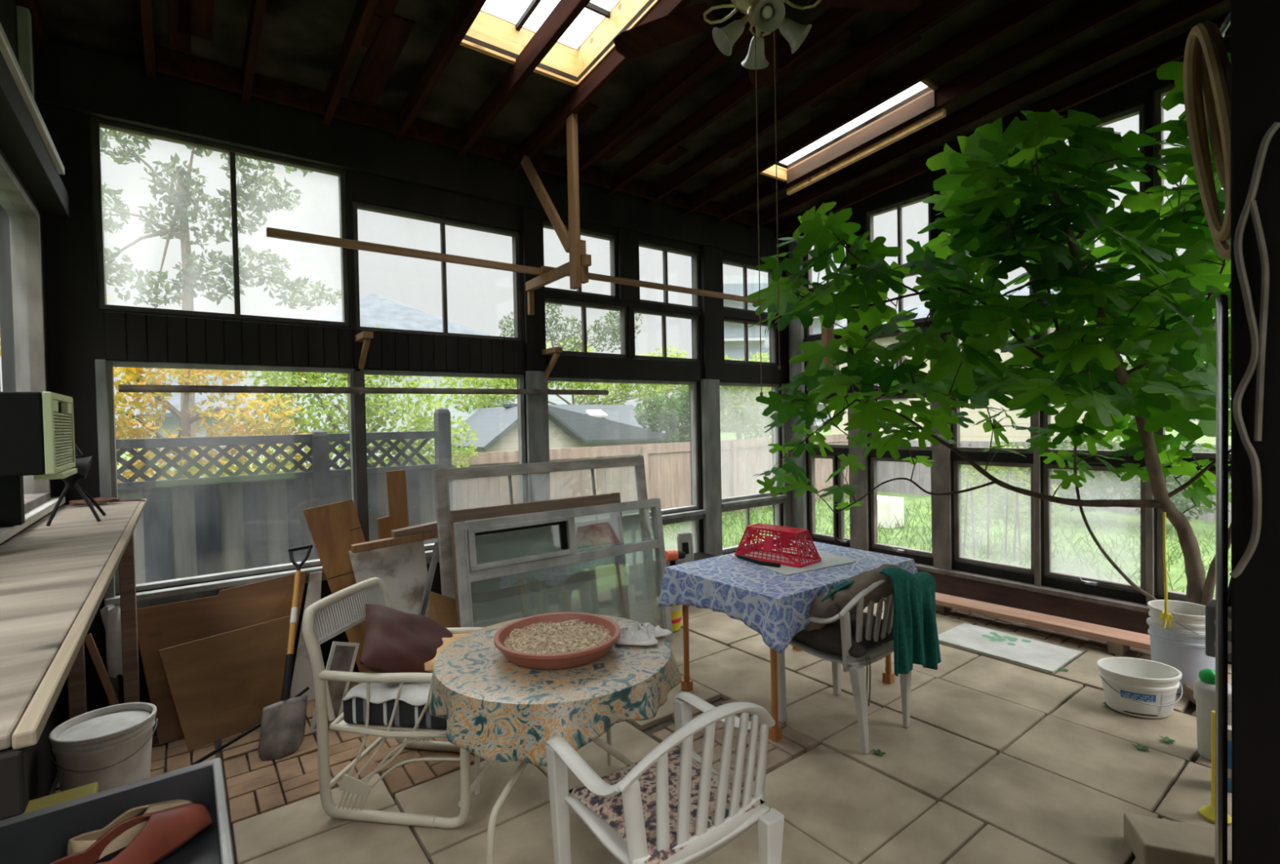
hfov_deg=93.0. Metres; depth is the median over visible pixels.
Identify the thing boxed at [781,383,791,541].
trim
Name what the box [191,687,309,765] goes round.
rod
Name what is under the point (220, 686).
plywood sheet
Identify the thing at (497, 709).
tablecloth
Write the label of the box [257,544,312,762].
shovel
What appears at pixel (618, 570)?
window
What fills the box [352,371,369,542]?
trim
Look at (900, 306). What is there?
window
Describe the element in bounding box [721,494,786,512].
trim
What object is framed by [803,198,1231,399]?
trim
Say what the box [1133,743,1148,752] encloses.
fallen leaf
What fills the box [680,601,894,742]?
dining table
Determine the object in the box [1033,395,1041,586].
trim
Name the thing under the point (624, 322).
window
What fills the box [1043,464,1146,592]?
window
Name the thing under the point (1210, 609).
outlet box
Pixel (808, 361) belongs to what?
window
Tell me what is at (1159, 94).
window
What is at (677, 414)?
tree
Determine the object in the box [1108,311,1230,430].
tree
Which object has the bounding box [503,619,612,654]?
gravel
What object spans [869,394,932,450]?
window
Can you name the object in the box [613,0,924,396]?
ceiling fan
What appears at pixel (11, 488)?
support block
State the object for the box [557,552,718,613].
trim
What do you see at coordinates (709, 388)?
window post
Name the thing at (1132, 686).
tub
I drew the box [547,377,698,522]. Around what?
window
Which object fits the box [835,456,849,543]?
window
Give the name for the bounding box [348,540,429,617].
panel
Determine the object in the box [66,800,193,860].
shoe
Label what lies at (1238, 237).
cable
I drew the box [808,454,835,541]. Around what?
window
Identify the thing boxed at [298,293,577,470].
house
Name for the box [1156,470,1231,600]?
window
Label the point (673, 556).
power tool
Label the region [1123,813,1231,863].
cardboard box
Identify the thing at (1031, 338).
window
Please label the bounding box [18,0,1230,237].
ceiling
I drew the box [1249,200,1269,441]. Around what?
cable
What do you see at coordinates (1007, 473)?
cane
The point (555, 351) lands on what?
bracket
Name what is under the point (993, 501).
shrub
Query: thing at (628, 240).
trim
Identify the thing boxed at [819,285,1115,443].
house
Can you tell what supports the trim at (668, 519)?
attached to the wall at (77, 82)
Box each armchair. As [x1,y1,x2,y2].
[302,577,493,829]
[544,692,784,863]
[777,580,911,755]
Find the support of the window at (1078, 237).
in the window frames at (1139, 91)
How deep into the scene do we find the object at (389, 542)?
3.74 m
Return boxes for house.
[136,376,246,506]
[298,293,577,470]
[720,274,846,432]
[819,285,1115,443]
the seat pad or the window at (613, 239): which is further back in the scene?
the window at (613, 239)
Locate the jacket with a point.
(833, 606)
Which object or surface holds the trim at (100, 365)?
attached to the wall at (77, 82)
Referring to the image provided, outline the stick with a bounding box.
[84,633,119,706]
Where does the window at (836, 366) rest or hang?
in the window frames at (1139, 91)
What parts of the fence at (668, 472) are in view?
rail, post, post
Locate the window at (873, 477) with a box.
[870,457,933,557]
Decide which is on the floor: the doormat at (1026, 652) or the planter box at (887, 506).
the doormat at (1026, 652)
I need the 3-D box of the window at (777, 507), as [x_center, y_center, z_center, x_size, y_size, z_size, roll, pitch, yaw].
[1.126,0.952,6.317,0.970,0.493,0.060,-2,1,-37]
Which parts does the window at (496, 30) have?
glass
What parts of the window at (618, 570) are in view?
rail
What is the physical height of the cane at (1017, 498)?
0.899 m
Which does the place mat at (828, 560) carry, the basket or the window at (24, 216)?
the basket
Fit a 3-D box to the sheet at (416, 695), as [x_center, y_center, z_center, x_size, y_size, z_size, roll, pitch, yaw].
[-0.939,1.076,2.722,0.509,0.062,0.532,-1,1,9]
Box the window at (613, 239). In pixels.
[542,221,617,298]
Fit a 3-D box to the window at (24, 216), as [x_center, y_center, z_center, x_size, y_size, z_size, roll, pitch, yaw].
[-2.390,-0.359,2.209,0.100,1.388,1.780,-2,1,-37]
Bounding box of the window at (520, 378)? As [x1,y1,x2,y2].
[360,369,526,550]
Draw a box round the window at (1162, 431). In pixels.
[1155,393,1231,458]
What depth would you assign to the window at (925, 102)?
4.66 m
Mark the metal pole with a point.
(1220, 324)
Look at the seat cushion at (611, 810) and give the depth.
1.83 m
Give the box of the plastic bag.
[99,604,123,678]
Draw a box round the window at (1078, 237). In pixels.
[1041,233,1144,303]
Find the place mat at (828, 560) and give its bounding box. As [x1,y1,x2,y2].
[728,543,855,575]
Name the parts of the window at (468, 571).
sash, rail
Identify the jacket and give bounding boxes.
[804,564,900,631]
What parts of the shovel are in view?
blade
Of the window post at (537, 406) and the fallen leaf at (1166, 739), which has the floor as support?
the fallen leaf at (1166, 739)
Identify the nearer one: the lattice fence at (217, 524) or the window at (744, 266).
the lattice fence at (217, 524)
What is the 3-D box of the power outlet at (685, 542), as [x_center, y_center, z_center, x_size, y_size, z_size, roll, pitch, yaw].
[0.402,1.033,5.373,0.148,0.279,0.061,-2,1,-17]
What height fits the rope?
0.631 m
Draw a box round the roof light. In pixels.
[586,409,608,417]
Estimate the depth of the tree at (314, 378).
7.02 m
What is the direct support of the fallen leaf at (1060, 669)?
on the floor
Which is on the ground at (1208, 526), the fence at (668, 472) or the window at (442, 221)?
the fence at (668, 472)
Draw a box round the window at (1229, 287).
[1166,286,1231,372]
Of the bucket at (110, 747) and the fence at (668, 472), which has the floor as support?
the bucket at (110, 747)
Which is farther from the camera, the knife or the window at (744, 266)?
the window at (744, 266)
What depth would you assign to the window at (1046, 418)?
4.67 m
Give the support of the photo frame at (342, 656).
on the floor
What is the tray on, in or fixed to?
on the cabinet
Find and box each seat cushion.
[568,746,764,863]
[791,612,893,706]
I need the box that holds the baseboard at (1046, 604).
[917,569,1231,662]
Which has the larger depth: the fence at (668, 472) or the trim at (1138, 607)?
the fence at (668, 472)
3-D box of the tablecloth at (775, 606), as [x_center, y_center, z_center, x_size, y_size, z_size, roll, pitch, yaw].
[0.906,0.903,3.627,1.344,0.240,0.951,-2,1,-37]
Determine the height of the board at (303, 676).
0.721 m
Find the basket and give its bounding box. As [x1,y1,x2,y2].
[734,523,821,568]
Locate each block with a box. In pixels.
[0,475,25,527]
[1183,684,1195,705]
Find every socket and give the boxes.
[281,653,293,701]
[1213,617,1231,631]
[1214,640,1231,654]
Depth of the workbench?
1.43 m
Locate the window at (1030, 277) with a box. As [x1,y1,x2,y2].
[989,261,1032,294]
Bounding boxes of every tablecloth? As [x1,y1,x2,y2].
[427,614,681,766]
[657,540,917,653]
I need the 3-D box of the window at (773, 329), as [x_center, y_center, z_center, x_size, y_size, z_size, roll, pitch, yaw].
[1.119,-0.930,6.304,0.850,0.458,0.060,-2,1,-37]
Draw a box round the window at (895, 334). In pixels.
[868,328,930,389]
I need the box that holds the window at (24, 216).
[0,153,50,513]
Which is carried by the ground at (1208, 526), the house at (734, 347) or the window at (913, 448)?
the house at (734, 347)
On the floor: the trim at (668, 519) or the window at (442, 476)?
the window at (442, 476)
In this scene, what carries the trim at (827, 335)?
attached to the window frames at (1139, 91)
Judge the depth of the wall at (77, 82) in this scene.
3.83 m
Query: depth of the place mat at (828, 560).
3.60 m
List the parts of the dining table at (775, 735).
leg, leg, leg, leg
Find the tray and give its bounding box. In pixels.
[0,758,234,863]
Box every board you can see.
[289,572,321,701]
[302,499,376,673]
[427,591,457,628]
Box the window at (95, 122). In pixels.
[90,116,350,326]
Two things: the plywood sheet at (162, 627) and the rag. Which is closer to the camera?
the rag
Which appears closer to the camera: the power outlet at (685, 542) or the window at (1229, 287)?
the window at (1229, 287)
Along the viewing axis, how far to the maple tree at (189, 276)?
8.32 m
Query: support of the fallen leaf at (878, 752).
on the floor
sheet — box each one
[136,571,306,746]
[158,615,290,751]
[342,683,430,706]
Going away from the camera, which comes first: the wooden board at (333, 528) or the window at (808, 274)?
the wooden board at (333, 528)
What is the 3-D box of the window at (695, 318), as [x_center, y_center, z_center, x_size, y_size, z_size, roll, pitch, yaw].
[0.233,-0.887,5.633,0.805,0.453,0.060,-2,1,-37]
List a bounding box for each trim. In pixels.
[0,22,64,174]
[0,50,70,219]
[0,497,65,544]
[16,4,34,98]
[94,359,119,706]
[104,537,532,608]
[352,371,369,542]
[521,207,546,371]
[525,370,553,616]
[551,509,706,542]
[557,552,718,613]
[618,227,639,302]
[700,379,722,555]
[701,245,724,380]
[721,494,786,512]
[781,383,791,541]
[787,241,807,540]
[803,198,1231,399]
[821,324,835,374]
[848,392,868,551]
[915,563,1150,613]
[931,400,951,570]
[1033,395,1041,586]
[1145,464,1154,606]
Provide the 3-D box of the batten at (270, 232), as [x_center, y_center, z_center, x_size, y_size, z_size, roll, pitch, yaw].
[-1.365,-1.151,3.965,1.840,0.046,0.040,-2,1,-37]
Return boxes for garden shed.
[451,404,675,458]
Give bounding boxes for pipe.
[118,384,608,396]
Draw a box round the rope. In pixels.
[1159,512,1172,628]
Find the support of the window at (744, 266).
in the wall at (77, 82)
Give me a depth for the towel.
3.00 m
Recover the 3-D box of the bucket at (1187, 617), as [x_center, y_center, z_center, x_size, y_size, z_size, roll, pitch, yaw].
[3.148,1.203,3.520,0.321,0.370,0.315,-2,1,-37]
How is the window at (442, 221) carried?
in the wall at (77, 82)
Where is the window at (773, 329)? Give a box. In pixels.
[724,317,777,364]
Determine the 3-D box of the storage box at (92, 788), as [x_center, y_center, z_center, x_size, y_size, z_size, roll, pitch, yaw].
[-1.716,1.387,1.716,0.250,0.470,0.530,-2,1,-37]
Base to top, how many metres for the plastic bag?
0.377 m
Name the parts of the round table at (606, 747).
leg, leg, leg, leg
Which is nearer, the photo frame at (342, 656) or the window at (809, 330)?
the photo frame at (342, 656)
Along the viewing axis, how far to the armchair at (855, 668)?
2.99 m
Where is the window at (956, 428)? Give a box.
[952,394,1033,453]
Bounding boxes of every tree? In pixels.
[0,295,333,482]
[99,127,342,471]
[211,324,479,472]
[438,336,769,413]
[497,302,642,384]
[632,385,728,452]
[681,355,771,439]
[746,52,1231,606]
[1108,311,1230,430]
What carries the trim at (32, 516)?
attached to the wall at (42, 771)
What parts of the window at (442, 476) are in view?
rail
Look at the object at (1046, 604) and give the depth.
4.69 m
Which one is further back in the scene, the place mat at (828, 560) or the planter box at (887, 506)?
the planter box at (887, 506)
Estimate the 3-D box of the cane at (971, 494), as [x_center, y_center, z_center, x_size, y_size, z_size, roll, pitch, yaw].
[4.108,1.107,7.495,0.024,0.888,0.060,-1,1,-6]
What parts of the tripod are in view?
leg, lamp shade, leg, leg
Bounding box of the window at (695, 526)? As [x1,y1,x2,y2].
[565,520,699,574]
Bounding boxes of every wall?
[0,0,63,801]
[35,34,791,728]
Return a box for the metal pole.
[1212,293,1228,863]
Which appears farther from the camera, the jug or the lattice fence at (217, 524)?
the lattice fence at (217, 524)
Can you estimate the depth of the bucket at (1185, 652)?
3.42 m
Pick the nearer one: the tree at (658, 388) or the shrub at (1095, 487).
the shrub at (1095, 487)
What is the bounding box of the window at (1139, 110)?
[1040,104,1144,192]
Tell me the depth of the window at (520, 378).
4.70 m
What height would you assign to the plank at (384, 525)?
1.031 m
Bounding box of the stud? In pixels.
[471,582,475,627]
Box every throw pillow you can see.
[360,604,453,684]
[424,634,466,673]
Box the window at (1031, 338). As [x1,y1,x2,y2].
[957,317,1033,368]
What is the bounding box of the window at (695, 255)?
[639,240,699,309]
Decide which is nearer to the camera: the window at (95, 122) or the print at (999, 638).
the window at (95, 122)
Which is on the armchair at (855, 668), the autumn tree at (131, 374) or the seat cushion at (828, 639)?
the seat cushion at (828, 639)
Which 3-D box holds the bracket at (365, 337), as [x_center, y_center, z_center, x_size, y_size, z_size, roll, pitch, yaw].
[-1.765,-0.521,3.885,0.060,0.217,0.228,-2,1,-37]
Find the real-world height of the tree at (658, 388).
4.141 m
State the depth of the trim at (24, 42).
2.68 m
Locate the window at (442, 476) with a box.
[433,456,657,627]
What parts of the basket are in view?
panel, panel, panel, panel, panel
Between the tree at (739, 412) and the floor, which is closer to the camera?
the floor
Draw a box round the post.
[1230,0,1279,863]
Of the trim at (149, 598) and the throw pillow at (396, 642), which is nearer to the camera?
the throw pillow at (396, 642)
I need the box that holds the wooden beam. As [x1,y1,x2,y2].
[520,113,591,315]
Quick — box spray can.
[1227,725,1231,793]
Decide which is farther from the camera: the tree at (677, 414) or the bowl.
the tree at (677, 414)
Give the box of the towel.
[821,567,941,676]
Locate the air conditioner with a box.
[0,391,77,480]
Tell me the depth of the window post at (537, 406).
4.74 m
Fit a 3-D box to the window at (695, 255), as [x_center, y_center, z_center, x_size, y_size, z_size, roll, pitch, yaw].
[0.252,-1.440,5.645,0.760,0.550,0.060,-2,1,-37]
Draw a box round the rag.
[614,622,672,646]
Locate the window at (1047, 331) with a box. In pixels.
[1042,308,1074,379]
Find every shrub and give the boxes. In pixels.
[928,443,1066,538]
[968,431,1231,520]
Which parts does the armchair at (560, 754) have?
leg, armrest, seat, leg, rail, armrest, leg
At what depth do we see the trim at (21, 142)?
2.41 m
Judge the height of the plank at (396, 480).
1.322 m
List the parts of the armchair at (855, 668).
leg, armrest, leg, seat, leg, rail, leg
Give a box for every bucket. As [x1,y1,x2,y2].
[48,702,158,792]
[652,596,682,632]
[1146,600,1205,635]
[1146,617,1215,695]
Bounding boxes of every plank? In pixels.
[377,515,393,540]
[386,470,408,529]
[935,592,1151,656]
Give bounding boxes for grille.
[53,412,73,466]
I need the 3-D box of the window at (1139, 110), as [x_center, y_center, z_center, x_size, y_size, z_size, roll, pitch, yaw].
[3.319,-1.874,4.461,0.060,0.786,0.640,-2,1,-37]
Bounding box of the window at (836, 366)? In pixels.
[834,346,848,391]
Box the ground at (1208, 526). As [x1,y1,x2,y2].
[116,422,1231,598]
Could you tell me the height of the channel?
0.874 m
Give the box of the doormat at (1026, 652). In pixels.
[937,622,1081,674]
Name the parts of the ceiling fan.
blade, blade arm, lamp shade, lamp arm, lamp shade, motor, lamp arm, pull chain, blade arm, blade, bulb, lamp shade, pull chain, lamp shade, blade arm, blade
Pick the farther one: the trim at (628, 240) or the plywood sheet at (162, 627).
the trim at (628, 240)
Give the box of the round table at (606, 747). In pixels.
[474,728,633,863]
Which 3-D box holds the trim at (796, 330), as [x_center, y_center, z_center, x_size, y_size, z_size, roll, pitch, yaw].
[1.691,-0.421,6.526,0.060,3.240,0.160,-2,1,-37]
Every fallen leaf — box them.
[871,749,885,756]
[1057,668,1068,671]
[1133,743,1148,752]
[1159,736,1175,744]
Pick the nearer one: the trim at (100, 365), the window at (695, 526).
the trim at (100, 365)
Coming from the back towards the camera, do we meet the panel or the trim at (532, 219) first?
the trim at (532, 219)
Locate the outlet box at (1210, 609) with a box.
[1204,577,1231,662]
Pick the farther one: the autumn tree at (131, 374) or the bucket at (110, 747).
the autumn tree at (131, 374)
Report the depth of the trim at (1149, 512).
4.18 m
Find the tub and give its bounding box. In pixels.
[1097,657,1182,719]
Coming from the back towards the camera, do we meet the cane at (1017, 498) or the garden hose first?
the cane at (1017, 498)
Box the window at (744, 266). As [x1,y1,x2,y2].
[722,258,776,315]
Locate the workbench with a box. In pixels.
[0,497,146,821]
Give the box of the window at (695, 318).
[633,308,699,361]
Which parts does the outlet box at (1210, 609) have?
cord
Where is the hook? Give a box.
[1218,11,1230,37]
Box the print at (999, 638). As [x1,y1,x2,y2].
[981,632,1031,645]
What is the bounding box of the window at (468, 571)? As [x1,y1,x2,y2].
[453,498,673,642]
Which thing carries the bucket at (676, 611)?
on the floor
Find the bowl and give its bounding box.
[493,612,620,670]
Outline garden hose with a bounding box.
[1182,21,1231,259]
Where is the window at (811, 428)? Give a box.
[808,399,848,448]
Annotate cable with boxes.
[1228,121,1279,578]
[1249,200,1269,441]
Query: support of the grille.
attached to the air conditioner
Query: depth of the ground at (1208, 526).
8.77 m
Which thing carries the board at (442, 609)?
on the floor
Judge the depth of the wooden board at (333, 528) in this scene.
3.75 m
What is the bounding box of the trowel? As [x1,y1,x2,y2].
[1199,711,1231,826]
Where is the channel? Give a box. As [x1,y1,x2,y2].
[417,542,439,616]
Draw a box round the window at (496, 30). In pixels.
[459,0,659,86]
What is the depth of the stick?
3.05 m
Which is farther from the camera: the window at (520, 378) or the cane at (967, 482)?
the cane at (967, 482)
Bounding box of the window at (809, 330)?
[806,292,848,338]
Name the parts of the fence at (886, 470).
post, rail, post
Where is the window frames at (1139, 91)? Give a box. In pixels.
[788,36,1231,665]
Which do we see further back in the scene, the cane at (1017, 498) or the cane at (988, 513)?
the cane at (988, 513)
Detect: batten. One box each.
[266,226,544,275]
[540,266,773,306]
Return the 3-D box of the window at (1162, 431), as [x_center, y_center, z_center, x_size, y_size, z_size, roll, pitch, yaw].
[3.766,-0.084,3.954,0.060,0.518,0.620,-2,1,-37]
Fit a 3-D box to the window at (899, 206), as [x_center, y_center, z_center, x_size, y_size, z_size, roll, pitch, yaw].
[2.420,-1.808,5.649,0.060,0.636,0.640,-2,1,-37]
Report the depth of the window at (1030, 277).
4.77 m
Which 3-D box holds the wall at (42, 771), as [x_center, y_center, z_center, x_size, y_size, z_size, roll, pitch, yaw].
[-1.473,-0.414,0.946,0.140,4.193,5.290,-2,1,-37]
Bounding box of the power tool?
[665,550,685,566]
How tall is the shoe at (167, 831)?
0.081 m
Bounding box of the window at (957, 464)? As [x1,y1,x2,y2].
[953,461,1034,574]
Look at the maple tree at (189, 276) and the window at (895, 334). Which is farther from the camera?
the maple tree at (189, 276)
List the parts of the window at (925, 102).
glass, curb panel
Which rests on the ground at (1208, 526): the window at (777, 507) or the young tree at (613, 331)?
the young tree at (613, 331)
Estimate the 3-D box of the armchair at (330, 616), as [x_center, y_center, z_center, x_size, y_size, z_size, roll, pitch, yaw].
[-0.992,1.151,2.748,0.762,0.874,0.625,-1,1,9]
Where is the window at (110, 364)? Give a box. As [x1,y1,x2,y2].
[106,360,356,595]
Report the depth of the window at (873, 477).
5.91 m
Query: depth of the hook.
1.09 m
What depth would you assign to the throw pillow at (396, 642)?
2.63 m
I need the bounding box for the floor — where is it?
[48,595,1231,863]
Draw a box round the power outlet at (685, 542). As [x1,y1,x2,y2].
[676,532,693,564]
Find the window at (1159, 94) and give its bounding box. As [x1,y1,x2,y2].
[1155,84,1175,206]
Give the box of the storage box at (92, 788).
[22,782,98,814]
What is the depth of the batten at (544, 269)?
5.01 m
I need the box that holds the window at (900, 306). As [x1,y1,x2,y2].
[868,272,931,324]
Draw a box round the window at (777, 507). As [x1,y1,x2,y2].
[722,503,781,553]
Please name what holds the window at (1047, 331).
in the window frames at (1139, 91)
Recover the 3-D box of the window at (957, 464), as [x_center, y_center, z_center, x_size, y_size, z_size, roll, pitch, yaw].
[2.954,0.686,5.060,0.060,0.888,0.640,-2,1,-37]
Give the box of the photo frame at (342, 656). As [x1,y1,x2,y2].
[308,641,359,733]
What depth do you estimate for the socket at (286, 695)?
3.20 m
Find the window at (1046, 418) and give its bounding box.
[1042,403,1133,456]
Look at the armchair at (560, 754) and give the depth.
1.73 m
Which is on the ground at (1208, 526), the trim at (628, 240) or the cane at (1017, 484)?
the cane at (1017, 484)
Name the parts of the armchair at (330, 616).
rail, post, seat frame, armrest, post, armrest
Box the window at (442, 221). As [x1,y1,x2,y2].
[352,200,521,340]
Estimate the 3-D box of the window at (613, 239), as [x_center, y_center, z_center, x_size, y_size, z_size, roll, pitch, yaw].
[-0.513,-1.413,5.065,0.750,0.550,0.060,-2,1,-37]
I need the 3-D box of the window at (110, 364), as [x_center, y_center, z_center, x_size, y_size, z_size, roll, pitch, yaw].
[-2.376,0.231,3.658,1.240,1.273,0.060,-2,1,-37]
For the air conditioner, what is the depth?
1.86 m
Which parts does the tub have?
label text panel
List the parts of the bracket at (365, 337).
arm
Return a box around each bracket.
[355,331,373,368]
[542,346,562,377]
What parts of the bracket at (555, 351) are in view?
arm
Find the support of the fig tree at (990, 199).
on the floor
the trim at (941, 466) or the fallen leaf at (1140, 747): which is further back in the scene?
the trim at (941, 466)
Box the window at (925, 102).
[760,77,946,195]
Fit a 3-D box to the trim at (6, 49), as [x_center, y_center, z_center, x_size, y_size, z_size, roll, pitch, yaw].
[-2.004,-1.234,1.895,0.035,0.035,2.450,-2,1,-37]
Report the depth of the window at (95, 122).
3.59 m
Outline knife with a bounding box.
[736,554,780,567]
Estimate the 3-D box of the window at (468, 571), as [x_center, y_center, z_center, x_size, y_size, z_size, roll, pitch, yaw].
[-0.435,1.033,4.029,1.545,1.045,0.181,-2,1,-37]
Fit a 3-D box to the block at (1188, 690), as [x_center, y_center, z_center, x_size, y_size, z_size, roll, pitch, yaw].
[3.039,1.463,3.113,0.110,0.070,0.620,-1,1,15]
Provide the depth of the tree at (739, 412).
13.55 m
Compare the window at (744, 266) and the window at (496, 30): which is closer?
the window at (496, 30)
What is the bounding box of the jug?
[1193,668,1231,760]
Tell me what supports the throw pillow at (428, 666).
on the sheet at (416, 695)
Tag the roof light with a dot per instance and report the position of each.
(596, 413)
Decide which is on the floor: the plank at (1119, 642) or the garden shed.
the plank at (1119, 642)
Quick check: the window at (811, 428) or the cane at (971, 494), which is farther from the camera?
the cane at (971, 494)
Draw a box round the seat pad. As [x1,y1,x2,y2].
[342,693,448,729]
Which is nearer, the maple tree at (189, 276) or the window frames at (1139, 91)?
the window frames at (1139, 91)
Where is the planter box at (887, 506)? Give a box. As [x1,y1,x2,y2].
[877,495,903,529]
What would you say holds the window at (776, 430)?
in the wall at (77, 82)
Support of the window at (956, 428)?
in the window frames at (1139, 91)
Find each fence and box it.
[115,407,453,584]
[368,434,848,521]
[876,440,1231,522]
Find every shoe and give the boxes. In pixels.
[50,804,212,863]
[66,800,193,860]
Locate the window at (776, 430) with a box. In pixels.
[719,382,780,502]
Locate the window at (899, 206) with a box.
[866,192,930,265]
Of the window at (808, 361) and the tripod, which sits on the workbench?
the tripod
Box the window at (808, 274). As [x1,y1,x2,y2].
[805,244,847,289]
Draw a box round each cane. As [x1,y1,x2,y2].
[963,480,968,555]
[970,485,974,558]
[986,479,989,559]
[1004,472,1008,557]
[1013,483,1018,561]
[1015,492,1022,565]
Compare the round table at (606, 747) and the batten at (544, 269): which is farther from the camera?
the batten at (544, 269)
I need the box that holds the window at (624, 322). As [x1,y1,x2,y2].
[545,297,627,357]
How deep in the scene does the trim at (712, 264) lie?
5.87 m
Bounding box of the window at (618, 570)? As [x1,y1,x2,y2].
[449,493,631,627]
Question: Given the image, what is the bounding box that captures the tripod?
[45,444,106,526]
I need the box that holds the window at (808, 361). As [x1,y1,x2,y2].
[806,334,822,393]

